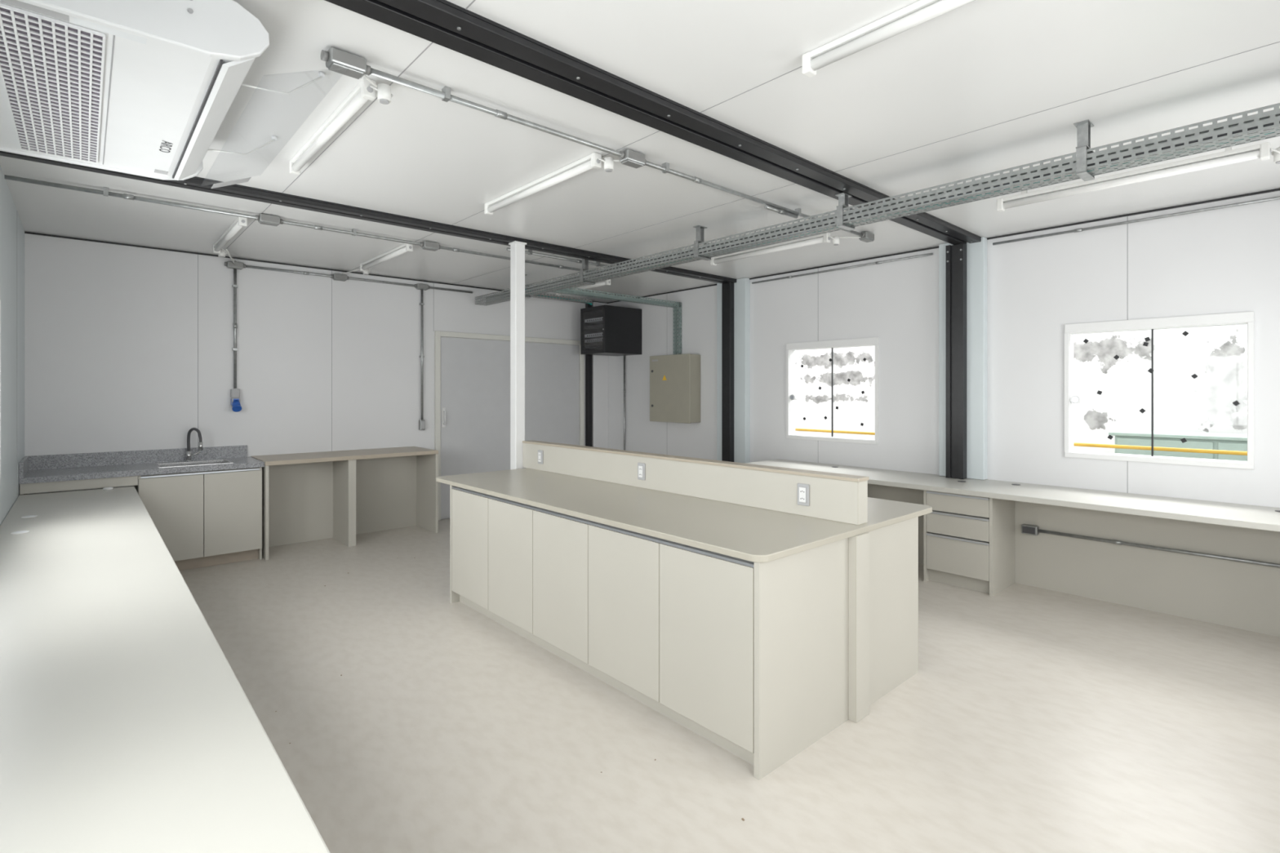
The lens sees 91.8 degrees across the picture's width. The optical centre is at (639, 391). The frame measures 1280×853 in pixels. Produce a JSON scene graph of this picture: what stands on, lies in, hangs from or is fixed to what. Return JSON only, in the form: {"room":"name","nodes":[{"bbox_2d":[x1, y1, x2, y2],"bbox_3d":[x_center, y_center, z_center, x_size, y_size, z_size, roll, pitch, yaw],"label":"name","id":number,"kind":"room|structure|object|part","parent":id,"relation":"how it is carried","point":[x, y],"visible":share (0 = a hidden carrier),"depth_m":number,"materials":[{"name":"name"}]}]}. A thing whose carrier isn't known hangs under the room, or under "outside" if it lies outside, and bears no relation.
{"room":"laboratory","nodes":[
{"label":"laboratory","id":0,"kind":"room"},
{"bbox_2d":[0,165,24,525],"bbox_3d":[-2.458,0.111,2.141,0.101,2.778,7.670,0,0,-42],"label":"wall","id":1,"kind":"structure","parent":0,"point":[11,229],"depth_m":3.98,"materials":[{"name":"white paint"}]},
{"bbox_2d":[0,299,0,477],"bbox_3d":[-3.229,-0.030,3.014,0.118,1.060,0.740,0,0,-42],"label":"window","id":2,"kind":"structure","parent":1,"relation":"in","point":[0,300],"depth_m":3.33,"materials":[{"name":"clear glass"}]},
{"bbox_2d":[24,233,585,519],"bbox_3d":[-2.734,0.111,6.978,5.950,2.778,0.101,0,0,-42],"label":"wall","id":3,"kind":"structure","parent":0,"point":[127,348],"depth_m":5.83,"materials":[{"name":"white paint"}]},
{"bbox_2d":[230,389,241,412],"bbox_3d":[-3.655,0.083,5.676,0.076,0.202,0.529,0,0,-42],"label":"socket","id":4,"kind":"object","parent":3,"relation":"attached to","point":[234,393],"visible":1,"depth_m":5.66,"materials":[{"name":"blue plastic"}]},
{"bbox_2d":[24,231,606,303],"bbox_3d":[-2.697,-1.270,6.936,5.950,0.012,0.012,0,0,-42],"label":"trim","id":5,"kind":"structure","parent":3,"relation":"attached to","point":[28,233],"depth_m":5.92,"materials":[{"name":"black paint"}]},
{"bbox_2d":[224,248,472,430],"bbox_3d":[-2.836,-0.405,6.473,2.576,1.690,0.527,0,0,-42],"label":"conduit","id":6,"kind":"object","parent":3,"relation":"attached to","point":[230,264],"visible":1,"depth_m":6.36,"materials":[{"name":"metal"}]},
{"bbox_2d":[434,330,583,520],"bbox_3d":[-1.575,0.398,7.909,2.140,2.205,0.063,0,0,-42],"label":"door","id":7,"kind":"structure","parent":3,"relation":"in","point":[472,375],"depth_m":7.68,"materials":[{"name":"grey paint"}]},
{"bbox_2d":[0,0,1279,302],"bbox_3d":[-0.207,-1.327,4.161,6.150,0.102,7.670,0,0,-42],"label":"ceiling","id":8,"kind":"structure","parent":0,"point":[977,87],"depth_m":2.95,"materials":[{"name":"white paint"}]},
{"bbox_2d":[0,0,269,180],"bbox_3d":[-2.002,-1.157,2.318,0.785,0.241,1.535,0,0,-42],"label":"air conditioner","id":9,"kind":"object","parent":8,"relation":"attached to","point":[145,88],"depth_m":2.07,"materials":[{"name":"white plastic"}]},
{"bbox_2d":[208,71,324,188],"bbox_3d":[-1.689,-1.171,2.750,0.290,0.214,1.510,0,0,-42],"label":"air deflector","id":10,"kind":"object","parent":9,"relation":"attached to","point":[321,74],"visible":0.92,"depth_m":2.98,"materials":[{"name":"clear plastic"}]},
{"bbox_2d":[213,216,247,262],"bbox_3d":[-3.406,-1.230,5.122,0.190,0.096,1.660,0,0,-35],"label":"light","id":11,"kind":"object","parent":8,"relation":"attached to","point":[239,222],"visible":0.92,"depth_m":4.90,"materials":[{"name":"white plastic"}]},
{"bbox_2d":[4,174,587,272],"bbox_3d":[-2.027,-1.244,5.074,4.440,0.068,0.070,0,0,-42],"label":"conduit","id":12,"kind":"object","parent":8,"relation":"attached to","point":[268,220],"visible":0.98,"depth_m":4.45,"materials":[{"name":"metal"}]},
{"bbox_2d":[288,74,392,175],"bbox_3d":[-1.464,-1.230,2.943,0.158,0.096,1.344,0,0,-42],"label":"light","id":13,"kind":"object","parent":8,"relation":"attached to","point":[366,89],"visible":0.98,"depth_m":2.77,"materials":[{"name":"white plastic"}]},
{"bbox_2d":[0,151,736,283],"bbox_3d":[-1.108,-1.255,5.166,5.950,0.046,0.160,0,0,-42],"label":"ceiling beam","id":14,"kind":"structure","parent":8,"relation":"attached to","point":[195,183],"depth_m":4.37,"materials":[{"name":"black metal"}]},
{"bbox_2d":[340,243,413,275],"bbox_3d":[-2.496,-1.230,5.930,0.155,0.096,1.647,0,0,-44],"label":"light","id":15,"kind":"object","parent":8,"relation":"attached to","point":[365,266],"visible":0.94,"depth_m":5.73,"materials":[{"name":"white plastic"}]},
{"bbox_2d":[484,152,619,215],"bbox_3d":[-0.557,-1.230,3.757,0.140,0.096,1.343,0,0,-42],"label":"light","id":16,"kind":"object","parent":8,"relation":"attached to","point":[594,160],"visible":0.96,"depth_m":3.62,"materials":[{"name":"white plastic"}]},
{"bbox_2d":[506,247,639,273],"bbox_3d":[-0.582,-1.253,5.927,1.550,0.049,0.036,0,0,-42],"label":"conduit","id":17,"kind":"object","parent":8,"relation":"attached to","point":[530,252],"visible":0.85,"depth_m":5.77,"materials":[{"name":"metal"}]},
{"bbox_2d":[555,279,610,295],"bbox_3d":[-0.672,-1.225,7.187,0.052,0.104,1.004,0,0,-42],"label":"light","id":18,"kind":"object","parent":8,"relation":"attached to","point":[607,282],"visible":0.47,"depth_m":7.02,"materials":[{"name":"white plastic"}]},
{"bbox_2d":[320,47,874,242],"bbox_3d":[0.354,-1.244,3.663,4.110,0.068,0.070,0,0,-42],"label":"conduit","id":19,"kind":"object","parent":8,"relation":"attached to","point":[337,60],"visible":0.97,"depth_m":2.80,"materials":[{"name":"metal"}]},
{"bbox_2d":[764,204,797,218],"bbox_3d":[0.961,-1.219,4.207,0.350,0.030,0.031,0,0,-42],"label":"conduit","id":20,"kind":"object","parent":19,"relation":"attached to","point":[768,207],"visible":1,"depth_m":4.18,"materials":[{"name":"metal"}]},
{"bbox_2d":[324,0,981,244],"bbox_3d":[0.598,-1.255,3.264,5.950,0.046,0.200,0,0,-42],"label":"ceiling beam","id":21,"kind":"structure","parent":8,"relation":"attached to","point":[446,24],"depth_m":2.56,"materials":[{"name":"black metal"}]},
{"bbox_2d":[710,232,860,266],"bbox_3d":[1.201,-1.207,5.307,0.328,0.140,1.304,0,0,-42],"label":"light","id":22,"kind":"object","parent":8,"relation":"attached to","point":[824,237],"visible":0.94,"depth_m":5.13,"materials":[{"name":"white plastic"}]},
{"bbox_2d":[475,102,1279,305],"bbox_3d":[0.527,-1.156,4.785,0.156,0.244,7.380,0,0,-42],"label":"cable tray","id":23,"kind":"object","parent":8,"relation":"attached to","point":[1083,156],"visible":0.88,"depth_m":3.33,"materials":[{"name":"metal"}]},
{"bbox_2d":[502,288,592,305],"bbox_3d":[-0.931,-1.146,7.425,1.355,0.135,0.703,0,0,-42],"label":"cable tray","id":24,"kind":"object","parent":23,"relation":"attached to","point":[547,296],"visible":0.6,"depth_m":7.77,"materials":[{"name":"grey metal"}]},
{"bbox_2d":[502,120,1279,299],"bbox_3d":[0.708,-1.069,4.591,0.113,0.025,6.750,0,0,-42],"label":"cable bundle","id":25,"kind":"object","parent":23,"relation":"in","point":[1272,123],"visible":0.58,"depth_m":3.25,"materials":[{"name":"grey metal"}]},
{"bbox_2d":[802,0,975,77],"bbox_3d":[1.040,-1.240,1.911,0.052,0.074,1.224,0,0,-42],"label":"light","id":26,"kind":"object","parent":8,"relation":"attached to","point":[921,11],"visible":1,"depth_m":2.13,"materials":[{"name":"white plastic"}]},
{"bbox_2d":[996,142,1279,212],"bbox_3d":[2.745,-1.202,3.483,0.111,0.150,1.322,0,0,-42],"label":"light","id":27,"kind":"object","parent":8,"relation":"attached to","point":[1263,151],"visible":0.99,"depth_m":3.38,"materials":[{"name":"white plastic"}]},
{"bbox_2d":[179,518,1279,852],"bbox_3d":[-0.207,1.550,4.161,6.150,0.100,7.670,0,0,-42],"label":"floor","id":28,"kind":"structure","parent":0,"point":[1031,719],"depth_m":2.74,"materials":[{"name":"plastic"}]},
{"bbox_2d":[19,466,262,570],"bbox_3d":[-4.134,1.086,5.239,1.533,0.828,0.580,0,0,-42],"label":"base cabinet","id":29,"kind":"object","parent":28,"relation":"on","point":[219,521],"visible":0.8,"depth_m":5.24,"materials":[{"name":"beige laminate"}]},
{"bbox_2d":[18,444,264,484],"bbox_3d":[-4.128,0.593,5.239,1.548,0.155,0.623,0,0,-42],"label":"countertop","id":30,"kind":"structure","parent":29,"relation":"on","point":[80,466],"depth_m":5.20,"materials":[{"name":"grey stone"}]},
{"bbox_2d":[155,459,232,484],"bbox_3d":[-3.895,0.714,5.419,0.520,0.178,0.350,0,0,-42],"label":"sink","id":31,"kind":"object","parent":30,"relation":"in","point":[217,461],"visible":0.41,"depth_m":5.51,"materials":[{"name":"silver metal"}]},
{"bbox_2d":[185,427,203,462],"bbox_3d":[-3.995,0.475,5.590,0.178,0.305,0.095,0,0,10],"label":"sink faucet","id":32,"kind":"object","parent":30,"relation":"on","point":[188,454],"visible":1,"depth_m":5.56,"materials":[{"name":"silver metal"}]},
{"bbox_2d":[0,486,329,852],"bbox_3d":[-1.971,1.116,2.161,0.648,0.768,6.830,0,0,-42],"label":"workbench","id":33,"kind":"object","parent":28,"relation":"on","point":[126,726],"depth_m":1.47,"materials":[{"name":"laminate"}]},
{"bbox_3d":[-4.070,0.741,4.745,0.060,0.018,0.060,0,0,-42],"label":"cable grommet cap","id":34,"kind":"part","parent":33,"relation":"part of","materials":[{"name":"white plastic"}]},
{"bbox_2d":[250,446,438,559],"bbox_3d":[-2.948,1.061,6.281,1.599,0.878,0.648,0,0,-42],"label":"workbench","id":35,"kind":"object","parent":28,"relation":"on","point":[340,495],"visible":0.86,"depth_m":6.29,"materials":[{"name":"laminate"}]},
{"bbox_2d":[508,240,526,469],"bbox_3d":[-1.020,0.132,5.165,0.120,2.737,0.115,0,0,-42],"label":"support post","id":36,"kind":"object","parent":28,"relation":"on","point":[517,248],"visible":0.56,"depth_m":5.13,"materials":[{"name":"white metal"}]},
{"bbox_2d":[585,301,591,446],"bbox_3d":[-0.717,0.118,8.679,0.075,2.763,0.060,0,0,-42],"label":"post","id":37,"kind":"object","parent":28,"relation":"on","point":[588,357],"visible":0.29,"depth_m":8.65,"materials":[{"name":"black metal"}]},
{"bbox_2d":[591,302,608,448],"bbox_3d":[-0.571,0.118,8.818,0.269,2.763,0.049,0,0,-42],"label":"column","id":38,"kind":"structure","parent":28,"relation":"on","point":[599,362],"depth_m":8.78,"materials":[{"name":"white paint"}]},
{"bbox_2d":[435,440,932,780],"bbox_3d":[0.033,0.954,3.999,1.560,1.092,3.041,0,0,-42],"label":"bench","id":39,"kind":"object","parent":28,"relation":"on","point":[760,623],"visible":0.98,"depth_m":2.99,"materials":[{"name":"beige laminate"}]},
{"bbox_2d":[537,449,542,464],"bbox_3d":[-0.793,0.520,4.931,0.014,0.110,0.068,0,0,-42],"label":"power socket","id":40,"kind":"object","parent":39,"relation":"attached to","point":[540,451],"visible":1,"depth_m":4.92,"materials":[{"name":"grey plastic"}]},
{"bbox_2d":[637,462,645,480],"bbox_3d":[0.008,0.520,4.038,0.014,0.110,0.068,0,0,-42],"label":"power socket","id":41,"kind":"object","parent":39,"relation":"attached to","point":[641,466],"visible":1,"depth_m":4.03,"materials":[{"name":"grey plastic"}]},
{"bbox_2d":[797,483,808,506],"bbox_3d":[0.823,0.520,3.130,0.014,0.110,0.068,0,0,-42],"label":"power socket","id":42,"kind":"object","parent":39,"relation":"attached to","point":[802,489],"visible":1,"depth_m":3.12,"materials":[{"name":"grey plastic"}]},
{"bbox_2d":[924,490,1014,596],"bbox_3d":[2.591,1.135,4.884,0.496,0.729,0.498,0,0,-42],"label":"base cabinet","id":43,"kind":"object","parent":28,"relation":"on","point":[969,540],"visible":0.84,"depth_m":4.71,"materials":[{"name":"beige laminate"}]},
{"bbox_2d":[716,277,750,462],"bbox_3d":[1.071,0.112,7.128,0.085,2.776,0.420,0,0,-42],"label":"wall","id":44,"kind":"structure","parent":0,"point":[742,286],"depth_m":7.00,"materials":[{"name":"white paint"}]},
{"bbox_2d":[608,191,1279,507],"bbox_3d":[2.045,0.111,6.181,0.101,2.778,7.670,0,0,-42],"label":"wall","id":45,"kind":"structure","parent":0,"point":[1224,260],"depth_m":5.01,"materials":[{"name":"white paint"}]},
{"bbox_2d":[580,304,641,355],"bbox_3d":[-0.386,-0.805,8.333,0.643,0.610,0.520,0,0,-42],"label":"upper cabinet","id":46,"kind":"object","parent":45,"relation":"attached to","point":[605,330],"visible":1,"depth_m":8.19,"materials":[{"name":"black metal"}]},
{"bbox_2d":[551,287,681,355],"bbox_3d":[-0.225,-0.788,7.188,1.926,0.663,0.100,0,0,-42],"label":"cable tray","id":47,"kind":"object","parent":45,"relation":"attached to","point":[570,291],"visible":0.98,"depth_m":7.40,"materials":[{"name":"grey metal"}]},
{"bbox_2d":[623,355,625,450],"bbox_3d":[-0.215,0.491,8.580,0.030,1.978,0.031,0,0,-42],"label":"conduit","id":48,"kind":"object","parent":45,"relation":"attached to","point":[624,356],"visible":0.56,"depth_m":8.57,"materials":[{"name":"metal"}]},
{"bbox_2d":[649,353,700,423],"bbox_3d":[0.430,-0.037,7.748,0.205,0.835,0.710,0,0,-42],"label":"panel","id":49,"kind":"object","parent":45,"relation":"attached to","point":[675,379],"visible":1,"depth_m":7.61,"materials":[{"name":"beige metal"}]},
{"bbox_2d":[721,282,733,462],"bbox_3d":[1.005,0.132,7.082,0.075,2.736,0.120,0,0,-42],"label":"wall post","id":50,"kind":"object","parent":45,"relation":"attached to","point":[727,289],"depth_m":7.05,"materials":[{"name":"black metal"}]},
{"bbox_2d":[786,337,878,444],"bbox_3d":[1.946,-0.007,6.277,0.118,1.015,1.025,0,0,-42],"label":"window","id":51,"kind":"structure","parent":45,"relation":"in","point":[791,348],"depth_m":6.30,"materials":[{"name":"metal"},{"name":"white painted aluminium"}]},
{"bbox_2d":[751,253,933,284],"bbox_3d":[1.919,-1.215,6.209,0.026,0.025,1.980,0,0,-42],"label":"conduit","id":52,"kind":"object","parent":45,"relation":"attached to","point":[928,254],"visible":1,"depth_m":6.07,"materials":[{"name":"metal"}]},
{"bbox_2d":[606,188,1279,303],"bbox_3d":[2.010,-1.270,6.136,0.012,0.012,7.450,0,0,-42],"label":"trim","id":53,"kind":"structure","parent":45,"relation":"attached to","point":[1276,189],"depth_m":4.84,"materials":[{"name":"black paint"}]},
{"bbox_2d":[946,242,966,479],"bbox_3d":[2.664,-0.254,5.225,0.085,1.964,0.140,0,0,-42],"label":"wall post","id":54,"kind":"object","parent":45,"relation":"attached to","point":[956,255],"depth_m":5.21,"materials":[{"name":"black metal"}]},
{"bbox_2d":[938,236,987,479],"bbox_3d":[2.741,-0.274,5.267,0.085,2.004,0.360,0,0,-42],"label":"wall column","id":55,"kind":"structure","parent":45,"relation":"attached to","point":[976,252],"depth_m":5.16,"materials":[{"name":"white paint"}]},
{"bbox_2d":[992,195,1279,245],"bbox_3d":[3.692,-1.215,4.233,0.026,0.025,2.350,0,0,-42],"label":"conduit","id":56,"kind":"object","parent":45,"relation":"attached to","point":[1081,229],"visible":1,"depth_m":4.37,"materials":[{"name":"metal"}]},
{"bbox_2d":[1064,311,1254,469],"bbox_3d":[3.634,-0.007,4.397,0.118,1.015,1.032,0,0,-42],"label":"window","id":57,"kind":"structure","parent":45,"relation":"in","point":[1242,317],"depth_m":4.36,"materials":[{"name":"white metal"}]},
{"bbox_2d":[744,458,1279,636],"bbox_3d":[2.727,1.113,4.805,0.718,0.774,4.490,0,0,-42],"label":"desk","id":58,"kind":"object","parent":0,"point":[1244,596],"depth_m":4.25,"materials":[{"name":"beige laminate"}]},
{"bbox_2d":[1021,524,1279,568],"bbox_3d":[3.652,1.060,4.029,0.058,0.070,2.080,0,0,-42],"label":"conduit","id":59,"kind":"object","parent":58,"relation":"attached to","point":[1033,530],"visible":1,"depth_m":4.26,"materials":[{"name":"metal"}]},
{"label":"outside","id":60,"kind":"structure","parent":0,"visible":0},
{"bbox_3d":[3.657,1.750,7.312,3.790,0.100,18.000,0,0,-42],"label":"ground","id":61,"kind":"structure","parent":60,"visible":0},
{"bbox_2d":[795,324,1247,453],"bbox_3d":[4.025,-0.500,7.642,0.200,4.400,18.000,0,0,-42],"label":"wall","id":62,"kind":"structure","parent":61,"relation":"on","point":[1217,355],"depth_m":6.40,"materials":[{"name":"paint"}]},
{"bbox_2d":[795,428,1247,455],"bbox_3d":[3.020,1.068,6.068,0.030,1.265,13.000,0,0,-42],"label":"handrail","id":63,"kind":"object","parent":61,"relation":"on","point":[1076,444],"visible":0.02,"depth_m":4.98,"materials":[{"name":"metal"}]},
{"bbox_2d":[1108,429,1247,461],"bbox_3d":[5.446,1.035,4.840,0.668,1.330,2.790,0,0,-42],"label":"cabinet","id":64,"kind":"object","parent":61,"relation":"on","point":[1195,440],"visible":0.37,"depth_m":5.33,"materials":[{"name":"metal"}]}
]}

